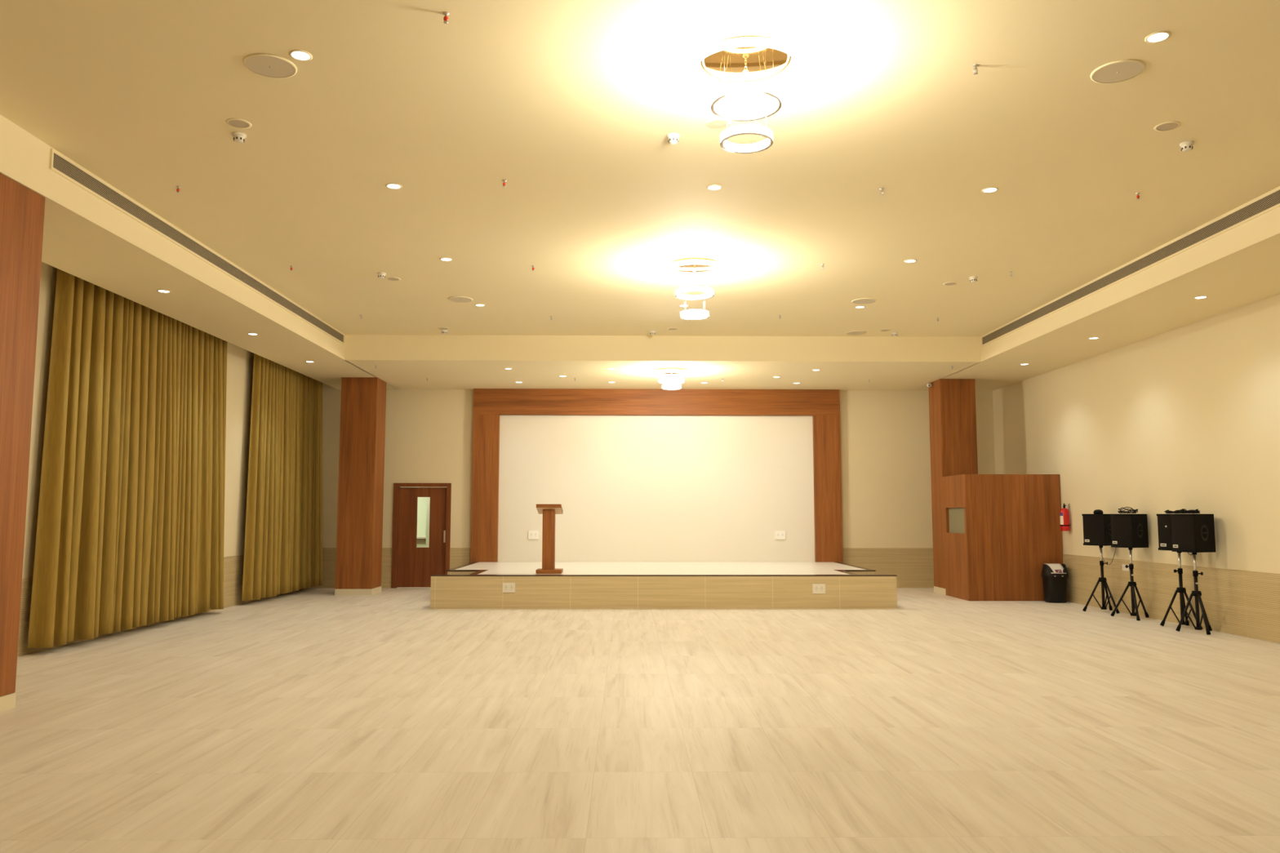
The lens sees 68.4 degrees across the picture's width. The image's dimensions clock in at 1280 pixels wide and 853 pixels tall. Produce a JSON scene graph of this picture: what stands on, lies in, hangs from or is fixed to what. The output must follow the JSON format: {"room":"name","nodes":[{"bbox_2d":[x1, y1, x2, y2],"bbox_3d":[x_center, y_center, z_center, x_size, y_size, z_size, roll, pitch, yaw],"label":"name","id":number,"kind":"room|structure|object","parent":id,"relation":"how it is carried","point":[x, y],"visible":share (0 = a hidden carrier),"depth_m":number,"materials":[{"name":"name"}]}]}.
{"room":"event hall","nodes":[
{"label":"event hall","id":0,"kind":"room"},
{"bbox_2d":[0,173,44,711],"bbox_3d":[-5.268,0.126,7.263,0.693,4.131,0.699,0,-5,-1],"label":"pillar","id":1,"kind":"structure","parent":0,"point":[22,210],"depth_m":7.42,"materials":[{"name":"brown wood"}]},
{"bbox_2d":[22,262,253,578],"bbox_3d":[-6.746,-0.032,8.471,0.200,4.668,22.647,0,-5,-1],"label":"wall","id":2,"kind":"structure","parent":0,"point":[240,361],"depth_m":15.35,"materials":[{"name":"beige paint"}]},
{"bbox_2d":[17,555,310,656],"bbox_3d":[-6.641,1.885,8.319,0.014,0.822,22.297,0,-5,-1],"label":"baseboard","id":3,"kind":"structure","parent":2,"relation":"attached to","point":[233,565],"depth_m":13.87,"materials":[{"name":"beige wood"}]},
{"bbox_2d":[334,377,386,595],"bbox_3d":[-5.391,1.145,18.220,0.693,4.131,0.700,0,-5,-1],"label":"pillar","id":4,"kind":"structure","parent":0,"point":[358,566],"depth_m":17.91,"materials":[{"name":"brown wood"}]},
{"bbox_2d":[0,0,1279,391],"bbox_3d":[0.492,-2.099,8.763,14.674,0.587,22.647,0,-5,-1],"label":"ceiling","id":5,"kind":"structure","parent":0,"point":[575,104],"depth_m":8.38,"materials":[{"name":"beige paint"}]},
{"bbox_2d":[26,268,226,648],"bbox_3d":[-6.470,0.393,12.570,0.297,4.435,4.540,0,-5,-1],"label":"curtain","id":6,"kind":"object","parent":5,"relation":"hanging from","point":[130,534],"visible":0.99,"depth_m":11.79,"materials":[{"name":"gold fabric"}]},
{"bbox_2d":[156,289,171,293],"bbox_3d":[-5.598,-1.590,11.069,0.150,0.007,0.150,0,-5,-1],"label":"recessed light","id":7,"kind":"object","parent":5,"relation":"in","point":[159,291],"visible":1,"depth_m":11.05,"materials":[{"name":"beige paint"}]},
{"bbox_2d":[176,186,180,193],"bbox_3d":[-4.316,-2.214,8.796,0.040,0.059,0.039,0,-5,-1],"label":"sprinkler","id":8,"kind":"object","parent":5,"relation":"attached to","point":[178,187],"visible":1,"depth_m":8.79,"materials":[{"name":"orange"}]},
{"bbox_2d":[49,148,344,344],"bbox_3d":[-4.958,-1.852,11.885,0.016,0.173,8.140,0,-5,-1],"label":"ceiling vent","id":9,"kind":"object","parent":5,"relation":"in","point":[60,164],"visible":1,"depth_m":9.94,"materials":[{"name":"black"}]},
{"bbox_2d":[226,118,252,128],"bbox_3d":[-3.141,-2.372,7.371,0.188,0.005,0.188,0,-5,-1],"label":"ceiling speaker","id":10,"kind":"object","parent":5,"relation":"attached to","point":[235,122],"depth_m":7.37,"materials":[{"name":"beige paint"}]},
{"bbox_2d":[231,131,246,142],"bbox_3d":[-3.231,-2.325,7.584,0.106,0.062,0.106,0,-5,-1],"label":"smoke detector","id":11,"kind":"object","parent":5,"relation":"attached to","point":[239,137],"visible":1,"depth_m":7.55,"materials":[{"name":"beige plastic"}]},
{"bbox_2d":[243,53,297,78],"bbox_3d":[-2.520,-2.457,6.420,0.344,0.012,0.344,0,-5,-1],"label":"ceiling speaker","id":12,"kind":"object","parent":5,"relation":"attached to","point":[270,65],"visible":1,"depth_m":6.41,"materials":[{"name":"beige paint"}]},
{"bbox_2d":[241,353,322,600],"bbox_3d":[-6.540,0.866,17.658,0.321,4.435,3.642,0,-5,-1],"label":"curtain","id":13,"kind":"object","parent":5,"relation":"hanging from","point":[283,546],"visible":0.91,"depth_m":17.14,"materials":[{"name":"gold fabric"}]},
{"bbox_2d":[288,49,312,60],"bbox_3d":[-2.261,-2.473,6.272,0.150,0.007,0.150,0,-5,-1],"label":"recessed light","id":14,"kind":"object","parent":5,"relation":"in","point":[300,55],"visible":1,"depth_m":6.27,"materials":[{"name":"beige paint"}]},
{"bbox_2d":[377,271,386,278],"bbox_3d":[-3.283,-1.918,11.958,0.106,0.062,0.106,0,-5,-1],"label":"smoke detector","id":15,"kind":"object","parent":5,"relation":"attached to","point":[380,274],"visible":1,"depth_m":11.93,"materials":[{"name":"beige plastic"}]},
{"bbox_2d":[385,182,401,188],"bbox_3d":[-2.295,-2.240,8.774,0.150,0.007,0.150,0,-5,-1],"label":"recessed light","id":16,"kind":"object","parent":5,"relation":"in","point":[391,185],"visible":1,"depth_m":8.76,"materials":[{"name":"beige paint"}]},
{"bbox_2d":[386,276,400,280],"bbox_3d":[-3.208,-1.919,12.242,0.188,0.005,0.188,0,-5,-1],"label":"ceiling speaker","id":17,"kind":"object","parent":5,"relation":"attached to","point":[391,278],"depth_m":12.23,"materials":[{"name":"beige plastic"}]},
{"bbox_2d":[437,327,448,329],"bbox_3d":[-3.239,-1.616,15.498,0.188,0.005,0.188,0,-5,-1],"label":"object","id":18,"kind":"structure","parent":5,"relation":"attached to","point":[441,328],"depth_m":15.51,"materials":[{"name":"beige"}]},
{"bbox_2d":[440,329,447,333],"bbox_3d":[-3.254,-1.573,15.660,0.106,0.062,0.106,0,-5,-1],"label":"smoke detector","id":19,"kind":"object","parent":5,"relation":"attached to","point":[443,331],"visible":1,"depth_m":15.63,"materials":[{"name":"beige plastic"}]},
{"bbox_2d":[443,11,448,23],"bbox_3d":[-1.184,-2.495,5.747,0.040,0.059,0.039,0,-5,-1],"label":"sprinkler","id":20,"kind":"object","parent":5,"relation":"attached to","point":[446,14],"visible":1,"depth_m":5.74,"materials":[{"name":"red metal"}]},
{"bbox_2d":[440,257,452,261],"bbox_3d":[-2.326,-2.005,11.293,0.150,0.007,0.150,0,-5,-1],"label":"recessed light","id":21,"kind":"object","parent":5,"relation":"in","point":[445,259],"visible":1,"depth_m":11.28,"materials":[{"name":"beige paint"}]},
{"bbox_2d":[448,296,472,302],"bbox_3d":[-2.553,-1.808,13.394,0.344,0.012,0.344,0,-5,-1],"label":"ceiling speaker","id":22,"kind":"object","parent":5,"relation":"attached to","point":[456,299],"visible":1,"depth_m":13.37,"materials":[{"name":"beige plastic"}]},
{"bbox_2d":[475,303,484,306],"bbox_3d":[-2.341,-1.775,13.767,0.150,0.007,0.150,0,-5,-1],"label":"recessed light","id":23,"kind":"object","parent":5,"relation":"in","point":[476,304],"visible":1,"depth_m":13.75,"materials":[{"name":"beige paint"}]},
{"bbox_2d":[502,179,506,186],"bbox_3d":[-1.243,-2.227,8.628,0.040,0.059,0.039,0,-5,-1],"label":"sprinkler","id":24,"kind":"object","parent":5,"relation":"attached to","point":[504,180],"visible":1,"depth_m":8.62,"materials":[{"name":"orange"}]},
{"bbox_2d":[649,330,656,334],"bbox_3d":[0.214,-1.565,15.717,0.106,0.062,0.106,0,-5,-1],"label":"smoke detector","id":25,"kind":"object","parent":5,"relation":"attached to","point":[652,332],"visible":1,"depth_m":15.68,"materials":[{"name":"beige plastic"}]},
{"bbox_2d":[651,367,692,390],"bbox_3d":[0.574,-0.856,17.112,0.740,0.339,0.740,0,-5,-1],"label":"ring chandelier","id":26,"kind":"object","parent":5,"relation":"hanging from","point":[671,382],"visible":1,"depth_m":16.98,"materials":[{"name":"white metal"}]},
{"bbox_2d":[662,384,680,389],"bbox_3d":[0.574,-0.717,17.099,0.348,0.051,0.348,0,-5,-1],"label":"diffuser","id":27,"kind":"object","parent":26,"relation":"attached to","point":[664,386],"depth_m":16.98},
{"bbox_2d":[658,377,684,384],"bbox_3d":[0.574,-0.827,17.110,0.468,0.051,0.468,0,-5,-1],"label":"diffuser","id":28,"kind":"object","parent":26,"relation":"attached to","point":[663,380],"depth_m":16.99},
{"bbox_2d":[651,372,691,377],"bbox_3d":[0.574,-0.956,17.122,0.724,0.052,0.724,0,-5,-1],"label":"diffuser","id":29,"kind":"object","parent":26,"relation":"attached to","point":[653,374],"depth_m":17.33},
{"bbox_2d":[651,369,692,376],"bbox_3d":[0.574,-0.956,17.122,0.738,0.051,0.738,0,-5,-1],"label":"diffuser","id":30,"kind":"object","parent":26,"relation":"attached to","point":[655,373],"depth_m":16.96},
{"bbox_2d":[666,327,678,329],"bbox_3d":[0.541,-1.610,15.530,0.188,0.005,0.188,0,-5,-1],"label":"ceiling speaker","id":31,"kind":"object","parent":5,"relation":"attached to","point":[671,328],"depth_m":15.49,"materials":[{"name":"beige plastic"}]},
{"bbox_2d":[666,133,679,143],"bbox_3d":[0.269,-2.320,7.599,0.106,0.062,0.106,0,-5,-1],"label":"smoke detector","id":32,"kind":"object","parent":5,"relation":"attached to","point":[673,138],"visible":1,"depth_m":7.57,"materials":[{"name":"beige plastic"}]},
{"bbox_2d":[664,257,724,319],"bbox_3d":[0.666,-1.659,11.493,0.740,0.654,0.740,0,-5,-1],"label":"ring chandelier","id":33,"kind":"object","parent":5,"relation":"hanging from","point":[686,264],"visible":1,"depth_m":11.50,"materials":[{"name":"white metal"}]},
{"bbox_2d":[675,286,713,299],"bbox_3d":[0.666,-1.628,11.491,0.468,0.051,0.468,0,-5,-1],"label":"diffuser","id":34,"kind":"object","parent":33,"relation":"attached to","point":[710,291],"depth_m":11.41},
{"bbox_2d":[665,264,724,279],"bbox_3d":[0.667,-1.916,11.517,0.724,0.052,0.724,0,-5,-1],"label":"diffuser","id":35,"kind":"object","parent":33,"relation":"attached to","point":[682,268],"depth_m":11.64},
{"bbox_2d":[664,259,724,279],"bbox_3d":[0.667,-1.916,11.517,0.738,0.051,0.738,0,-5,-1],"label":"diffuser","id":36,"kind":"object","parent":33,"relation":"attached to","point":[682,265],"depth_m":11.55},
{"bbox_2d":[680,309,709,319],"bbox_3d":[0.666,-1.364,11.466,0.348,0.051,0.348,0,-5,-1],"label":"diffuser","id":37,"kind":"object","parent":33,"relation":"attached to","point":[702,313],"depth_m":11.38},
{"bbox_2d":[706,184,722,190],"bbox_3d":[0.697,-2.235,8.801,0.150,0.007,0.150,0,-5,-1],"label":"recessed light","id":38,"kind":"object","parent":5,"relation":"in","point":[712,187],"visible":1,"depth_m":8.80,"materials":[{"name":"beige paint"}]},
{"bbox_2d":[706,118,730,128],"bbox_3d":[0.612,-2.370,7.363,0.188,0.005,0.188,0,-5,-1],"label":"recessed light","id":39,"kind":"object","parent":5,"relation":"attached to","point":[717,123],"depth_m":7.36,"materials":[{"name":"beige"}]},
{"bbox_2d":[690,35,801,153],"bbox_3d":[0.709,-2.176,6.289,0.740,0.589,0.740,0,-5,-1],"label":"ring chandelier","id":40,"kind":"object","parent":5,"relation":"hanging from","point":[747,60],"visible":1,"depth_m":6.26,"materials":[{"name":"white metal"}]},
{"bbox_2d":[711,82,781,119],"bbox_3d":[0.709,-2.167,6.288,0.468,0.051,0.468,0,-5,-1],"label":"diffuser","id":41,"kind":"object","parent":40,"relation":"attached to","point":[739,87],"depth_m":6.20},
{"bbox_2d":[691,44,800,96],"bbox_3d":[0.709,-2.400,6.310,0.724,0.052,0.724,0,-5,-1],"label":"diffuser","id":42,"kind":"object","parent":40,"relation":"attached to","point":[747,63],"depth_m":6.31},
{"bbox_2d":[690,36,801,96],"bbox_3d":[0.709,-2.401,6.310,0.738,0.051,0.738,0,-5,-1],"label":"diffuser","id":43,"kind":"object","parent":40,"relation":"attached to","point":[749,59],"depth_m":6.28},
{"bbox_2d":[720,124,773,151],"bbox_3d":[0.709,-1.913,6.264,0.348,0.051,0.348,0,-5,-1],"label":"diffuser","id":44,"kind":"object","parent":40,"relation":"attached to","point":[760,130],"depth_m":6.20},
{"bbox_2d":[845,330,866,334],"bbox_3d":[3.639,-1.574,15.849,0.344,0.012,0.344,0,-5,-1],"label":"ceiling speaker","id":45,"kind":"object","parent":5,"relation":"attached to","point":[853,332],"visible":1,"depth_m":15.80,"materials":[{"name":"beige plastic"}]},
{"bbox_2d":[851,297,875,303],"bbox_3d":[3.206,-1.795,13.479,0.344,0.012,0.344,0,-5,-1],"label":"ceiling speaker","id":46,"kind":"object","parent":5,"relation":"attached to","point":[862,300],"visible":1,"depth_m":13.45,"materials":[{"name":"beige plastic"}]},
{"bbox_2d":[879,187,884,195],"bbox_3d":[2.271,-2.205,8.840,0.040,0.059,0.039,0,-5,-1],"label":"sprinkler","id":47,"kind":"object","parent":5,"relation":"attached to","point":[881,188],"visible":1,"depth_m":8.84,"materials":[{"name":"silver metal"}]},
{"bbox_2d":[879,328,890,331],"bbox_3d":[4.069,-1.597,15.632,0.188,0.005,0.188,0,-5,-1],"label":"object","id":48,"kind":"structure","parent":5,"relation":"attached to","point":[882,330],"depth_m":15.62,"materials":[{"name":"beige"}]},
{"bbox_2d":[891,332,897,336],"bbox_3d":[4.284,-1.550,15.844,0.106,0.062,0.106,0,-5,-1],"label":"smoke detector","id":49,"kind":"object","parent":5,"relation":"attached to","point":[894,334],"visible":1,"depth_m":15.81,"materials":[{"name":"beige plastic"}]},
{"bbox_2d":[904,258,916,262],"bbox_3d":[3.262,-1.996,11.351,0.150,0.007,0.150,0,-5,-1],"label":"recessed light","id":50,"kind":"object","parent":5,"relation":"in","point":[911,260],"visible":1,"depth_m":11.34,"materials":[{"name":"beige paint"}]},
{"bbox_2d":[943,281,958,285],"bbox_3d":[4.114,-1.892,12.469,0.188,0.005,0.188,0,-5,-1],"label":"ceiling speaker","id":51,"kind":"object","parent":5,"relation":"attached to","point":[949,283],"depth_m":12.46,"materials":[{"name":"beige plastic"}]},
{"bbox_2d":[968,275,977,282],"bbox_3d":[4.297,-1.896,12.130,0.106,0.062,0.106,0,-5,-1],"label":"smoke detector","id":52,"kind":"object","parent":5,"relation":"attached to","point":[973,278],"visible":1,"depth_m":12.10,"materials":[{"name":"beige plastic"}]},
{"bbox_2d":[972,63,978,74],"bbox_3d":[2.286,-2.431,6.410,0.040,0.059,0.039,0,-5,-1],"label":"sprinkler","id":53,"kind":"object","parent":5,"relation":"attached to","point":[975,65],"visible":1,"depth_m":6.41,"materials":[{"name":"white metal"}]},
{"bbox_2d":[981,186,998,192],"bbox_3d":[3.296,-2.227,8.864,0.150,0.007,0.150,0,-5,-1],"label":"recessed light","id":54,"kind":"object","parent":5,"relation":"in","point":[989,189],"visible":1,"depth_m":8.86,"materials":[{"name":"beige paint"}]},
{"bbox_2d":[1089,58,1146,83],"bbox_3d":[3.295,-2.445,6.490,0.344,0.012,0.344,0,-5,-1],"label":"ceiling speaker","id":55,"kind":"object","parent":5,"relation":"attached to","point":[1121,70],"visible":1,"depth_m":6.48,"materials":[{"name":"beige plastic"}]},
{"bbox_2d":[981,186,1279,346],"bbox_3d":[5.898,-1.829,12.034,0.016,0.173,8.140,0,-5,-1],"label":"ceiling vent","id":56,"kind":"object","parent":5,"relation":"in","point":[1270,201],"visible":1,"depth_m":10.89,"materials":[{"name":"black"}]},
{"bbox_2d":[1135,192,1140,199],"bbox_3d":[4.739,-2.192,8.958,0.040,0.059,0.039,0,-5,-1],"label":"sprinkler","id":57,"kind":"object","parent":5,"relation":"attached to","point":[1137,193],"visible":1,"depth_m":8.95,"materials":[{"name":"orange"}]},
{"bbox_2d":[1144,31,1171,43],"bbox_3d":[3.313,-2.491,6.023,0.150,0.007,0.150,0,-5,-1],"label":"recessed light","id":58,"kind":"object","parent":5,"relation":"in","point":[1159,36],"visible":1,"depth_m":6.02,"materials":[{"name":"beige paint"}]},
{"bbox_2d":[1153,120,1181,131],"bbox_3d":[4.150,-2.363,7.410,0.188,0.005,0.188,0,-5,-1],"label":"ceiling speaker","id":59,"kind":"object","parent":5,"relation":"attached to","point":[1167,126],"depth_m":7.40,"materials":[{"name":"beige plastic"}]},
{"bbox_2d":[1179,140,1194,151],"bbox_3d":[4.503,-2.303,7.750,0.106,0.062,0.106,0,-5,-1],"label":"smoke detector","id":60,"kind":"object","parent":5,"relation":"attached to","point":[1185,146],"visible":1,"depth_m":7.72,"materials":[{"name":"beige plastic"}]},
{"bbox_2d":[1193,295,1208,298],"bbox_3d":[6.753,-1.555,11.337,0.150,0.007,0.150,0,-5,-1],"label":"recessed light","id":61,"kind":"object","parent":5,"relation":"in","point":[1201,296],"visible":1,"depth_m":11.34,"materials":[{"name":"beige paint"}]},
{"bbox_2d":[0,587,1279,852],"bbox_3d":[0.470,2.529,9.665,14.874,0.200,25.500,0,-5,-1],"label":"floor","id":62,"kind":"structure","parent":0,"point":[312,720],"depth_m":6.61,"materials":[{"name":"beige wood"}]},
{"bbox_2d":[430,561,897,608],"bbox_3d":[0.367,2.874,17.358,7.560,0.538,4.268,0,-5,-1],"label":"stage","id":63,"kind":"object","parent":62,"relation":"on","point":[581,584],"visible":1,"depth_m":15.25,"materials":[{"name":"wood"}]},
{"bbox_2d":[502,582,515,592],"bbox_3d":[-2.120,2.602,15.196,0.198,0.143,0.017,0,-5,-1],"label":"socket plate","id":64,"kind":"object","parent":63,"relation":"attached to","point":[507,587],"visible":1,"depth_m":15.19,"materials":[{"name":"beige plastic"}]},
{"bbox_2d":[509,584,513,590],"bbox_3d":[-2.075,2.601,15.191,0.056,0.090,0.004,0,-5,-1],"label":"socket","id":65,"kind":"object","parent":64,"relation":"attached to","point":[511,586],"depth_m":15.19,"materials":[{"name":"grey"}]},
{"bbox_2d":[535,504,563,573],"bbox_3d":[-1.508,1.877,15.745,0.427,1.147,0.460,0,-5,-1],"label":"lectern","id":66,"kind":"object","parent":63,"relation":"on","point":[548,512],"visible":1,"depth_m":15.61,"materials":[{"name":"brown wood"}]},
{"bbox_2d":[812,583,825,593],"bbox_3d":[2.898,2.627,15.263,0.201,0.144,0.017,0,-5,-1],"label":"socket plate","id":67,"kind":"object","parent":63,"relation":"attached to","point":[816,588],"visible":1,"depth_m":15.26,"materials":[{"name":"beige plastic"}]},
{"bbox_2d":[819,586,823,591],"bbox_3d":[2.946,2.632,15.258,0.056,0.090,0.004,0,-5,-1],"label":"socket","id":68,"kind":"object","parent":67,"relation":"attached to","point":[821,588],"depth_m":15.26,"materials":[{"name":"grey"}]},
{"bbox_2d":[942,474,1062,600],"bbox_3d":[6.642,2.023,17.319,1.694,2.236,1.211,0,-5,-1],"label":"booth","id":69,"kind":"object","parent":62,"relation":"on","point":[1000,531],"visible":0.98,"depth_m":16.75,"materials":[{"name":"brown wood"}]},
{"bbox_2d":[1040,564,1068,603],"bbox_3d":[7.231,2.729,16.404,0.406,0.662,0.374,0,-5,-1],"label":"bin","id":70,"kind":"object","parent":62,"relation":"on","point":[1055,576],"visible":1,"depth_m":16.26,"materials":[{"name":"black plastic"}]},
{"bbox_2d":[1040,564,1068,577],"bbox_3d":[7.231,2.513,16.424,0.406,0.225,0.374,0,-5,-1],"label":"lid","id":71,"kind":"object","parent":70,"relation":"attached to","point":[1049,571],"depth_m":16.31,"materials":[{"name":"black plastic"}]},
{"bbox_2d":[1082,547,1119,613],"bbox_3d":[7.330,2.420,14.893,0.536,1.004,0.511,-4,-7,39],"label":"speaker stand","id":72,"kind":"object","parent":62,"relation":"on","point":[1104,584],"visible":0.96,"depth_m":14.82,"materials":[{"name":"black paint"}]},
{"bbox_2d":[1081,514,1111,547],"bbox_3d":[7.283,1.651,14.907,0.394,0.530,0.378,3,-6,-29],"label":"loudspeaker","id":73,"kind":"object","parent":72,"relation":"on","point":[1096,527],"visible":0.88,"depth_m":14.76,"materials":[{"name":"black plastic"}]},
{"bbox_2d":[1082,515,1104,543],"bbox_3d":[7.134,1.626,14.828,0.030,0.435,0.362,3,-6,-29],"label":"grille","id":74,"kind":"object","parent":73,"relation":"attached to","point":[1093,526],"depth_m":14.80,"materials":[{"name":"black fabric"}]},
{"bbox_2d":[1093,509,1102,514],"bbox_3d":[7.254,1.349,14.900,0.159,0.070,0.127,0,-5,-1],"label":"pouch","id":75,"kind":"object","parent":73,"relation":"on","point":[1097,511],"visible":1,"depth_m":14.85,"materials":[{"name":"black fabric"}]},
{"bbox_2d":[1110,550,1148,620],"bbox_3d":[7.314,2.328,13.894,0.468,1.005,0.658,0,-5,-1],"label":"speaker stand","id":76,"kind":"object","parent":62,"relation":"on","point":[1133,584],"visible":1,"depth_m":13.92,"materials":[{"name":"black paint"}]},
{"bbox_2d":[1109,506,1148,550],"bbox_3d":[7.269,1.512,13.978,0.394,0.634,0.398,2,-6,-23],"label":"loudspeaker","id":77,"kind":"object","parent":76,"relation":"on","point":[1130,531],"depth_m":13.86,"materials":[{"name":"black plastic"}]},
{"bbox_2d":[1110,515,1133,546],"bbox_3d":[7.109,1.542,13.918,0.030,0.435,0.362,2,-6,-23],"label":"grille","id":78,"kind":"object","parent":77,"relation":"attached to","point":[1122,526],"depth_m":13.88,"materials":[{"name":"black fabric"}]},
{"bbox_2d":[1160,552,1202,627],"bbox_3d":[7.344,2.223,12.771,0.437,1.003,0.513,0,-5,-1],"label":"speaker stand","id":79,"kind":"object","parent":62,"relation":"on","point":[1181,590],"visible":0.86,"depth_m":12.81,"materials":[{"name":"black paint"}]},
{"bbox_2d":[1156,510,1184,552],"bbox_3d":[7.356,1.434,12.881,0.394,0.586,0.392,3,-6,-31],"label":"loudspeaker","id":80,"kind":"object","parent":79,"relation":"on","point":[1164,521],"depth_m":12.85,"materials":[{"name":"black plastic"}]},
{"bbox_2d":[1157,515,1172,548],"bbox_3d":[7.210,1.437,12.792,0.030,0.435,0.362,3,-6,-31],"label":"grille","id":81,"kind":"object","parent":80,"relation":"attached to","point":[1164,522],"depth_m":12.85,"materials":[{"name":"black fabric"}]},
{"bbox_2d":[1175,555,1212,635],"bbox_3d":[7.262,2.170,12.208,0.508,1.003,0.450,0,-5,-1],"label":"speaker stand","id":82,"kind":"object","parent":62,"relation":"on","point":[1196,593],"visible":1,"depth_m":12.24,"materials":[{"name":"black paint"}]},
{"bbox_2d":[1169,508,1215,555],"bbox_3d":[7.231,1.377,12.331,0.394,0.598,0.394,1,-5,-15],"label":"loudspeaker","id":83,"kind":"object","parent":82,"relation":"on","point":[1190,533],"depth_m":12.19,"materials":[{"name":"black plastic"}]},
{"bbox_2d":[1170,515,1195,550],"bbox_3d":[7.069,1.389,12.279,0.030,0.435,0.362,1,-5,-15],"label":"grille","id":84,"kind":"object","parent":83,"relation":"attached to","point":[1183,527],"depth_m":12.24,"materials":[{"name":"black fabric"}]},
{"bbox_2d":[322,382,995,547],"bbox_3d":[0.335,1.025,19.769,14.674,4.668,0.150,0,-5,-1],"label":"wall","id":85,"kind":"structure","parent":0,"point":[886,451],"depth_m":19.73,"materials":[{"name":"beige paint"}]},
{"bbox_2d":[391,483,451,588],"bbox_3d":[-4.528,2.259,19.546,1.190,2.160,0.130,0,-5,-1],"label":"door","id":86,"kind":"structure","parent":85,"relation":"in","point":[421,512],"depth_m":19.54,"materials":[{"name":"brown wood"}]},
{"bbox_2d":[311,547,933,587],"bbox_3d":[0.335,2.932,19.509,14.246,0.822,0.014,0,-5,-1],"label":"wainscoting","id":87,"kind":"structure","parent":85,"relation":"attached to","point":[913,567],"depth_m":19.56,"materials":[{"name":"beige wood"}]},
{"bbox_2d":[497,414,814,561],"bbox_3d":[0.347,1.286,19.648,6.572,3.048,0.038,0,-5,-1],"label":"wall panel","id":88,"kind":"object","parent":85,"relation":"attached to","point":[628,488],"visible":1,"depth_m":19.63,"materials":[{"name":"white paint"}]},
{"bbox_2d":[528,530,538,538],"bbox_3d":[-2.204,2.239,19.486,0.204,0.151,0.035,0,-5,-1],"label":"socket plate","id":89,"kind":"object","parent":88,"relation":"attached to","point":[531,534],"visible":1,"depth_m":19.47,"materials":[{"name":"white plastic"}]},
{"bbox_2d":[774,530,785,539],"bbox_3d":[2.906,2.255,19.556,0.206,0.168,0.035,0,-5,-1],"label":"socket plate","id":90,"kind":"object","parent":88,"relation":"attached to","point":[779,535],"visible":1,"depth_m":19.54,"materials":[{"name":"white plastic"}]},
{"bbox_2d":[470,388,843,562],"bbox_3d":[0.355,1.011,19.623,7.671,3.592,0.141,0,-5,-1],"label":"surround","id":91,"kind":"object","parent":85,"relation":"attached to","point":[824,405],"visible":1,"depth_m":19.66,"materials":[{"name":"brown wood"}]},
{"bbox_2d":[928,378,977,595],"bbox_3d":[6.131,1.167,18.354,0.695,4.131,0.696,0,-5,-1],"label":"pillar","id":92,"kind":"structure","parent":0,"point":[952,402],"depth_m":18.15,"materials":[{"name":"brown wood"}]},
{"bbox_2d":[992,293,1279,573],"bbox_3d":[7.726,-0.003,8.668,0.200,4.668,22.647,0,-5,-1],"label":"wall","id":93,"kind":"structure","parent":0,"point":[1187,417],"depth_m":13.46,"materials":[{"name":"beige paint"}]},
{"bbox_2d":[1059,503,1071,531],"bbox_3d":[7.423,1.585,16.450,0.166,0.478,0.157,4,-7,-37],"label":"fire extinguisher","id":94,"kind":"object","parent":93,"relation":"attached to","point":[1064,513],"visible":1,"depth_m":16.39,"materials":[{"name":"red metal"}]},
{"bbox_2d":[1122,564,1129,571],"bbox_3d":[7.518,2.188,14.569,0.018,0.095,0.190,0,-5,-1],"label":"socket plate","id":95,"kind":"object","parent":93,"relation":"attached to","point":[1124,568],"visible":0.69,"depth_m":14.57,"materials":[{"name":"beige plastic"}]},
{"bbox_2d":[1062,554,1279,644],"bbox_3d":[7.617,1.914,8.514,0.014,0.822,22.297,0,-5,-1],"label":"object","id":96,"kind":"structure","parent":93,"relation":"attached to","point":[1244,603],"depth_m":12.87,"materials":[{"name":"beige wood"}]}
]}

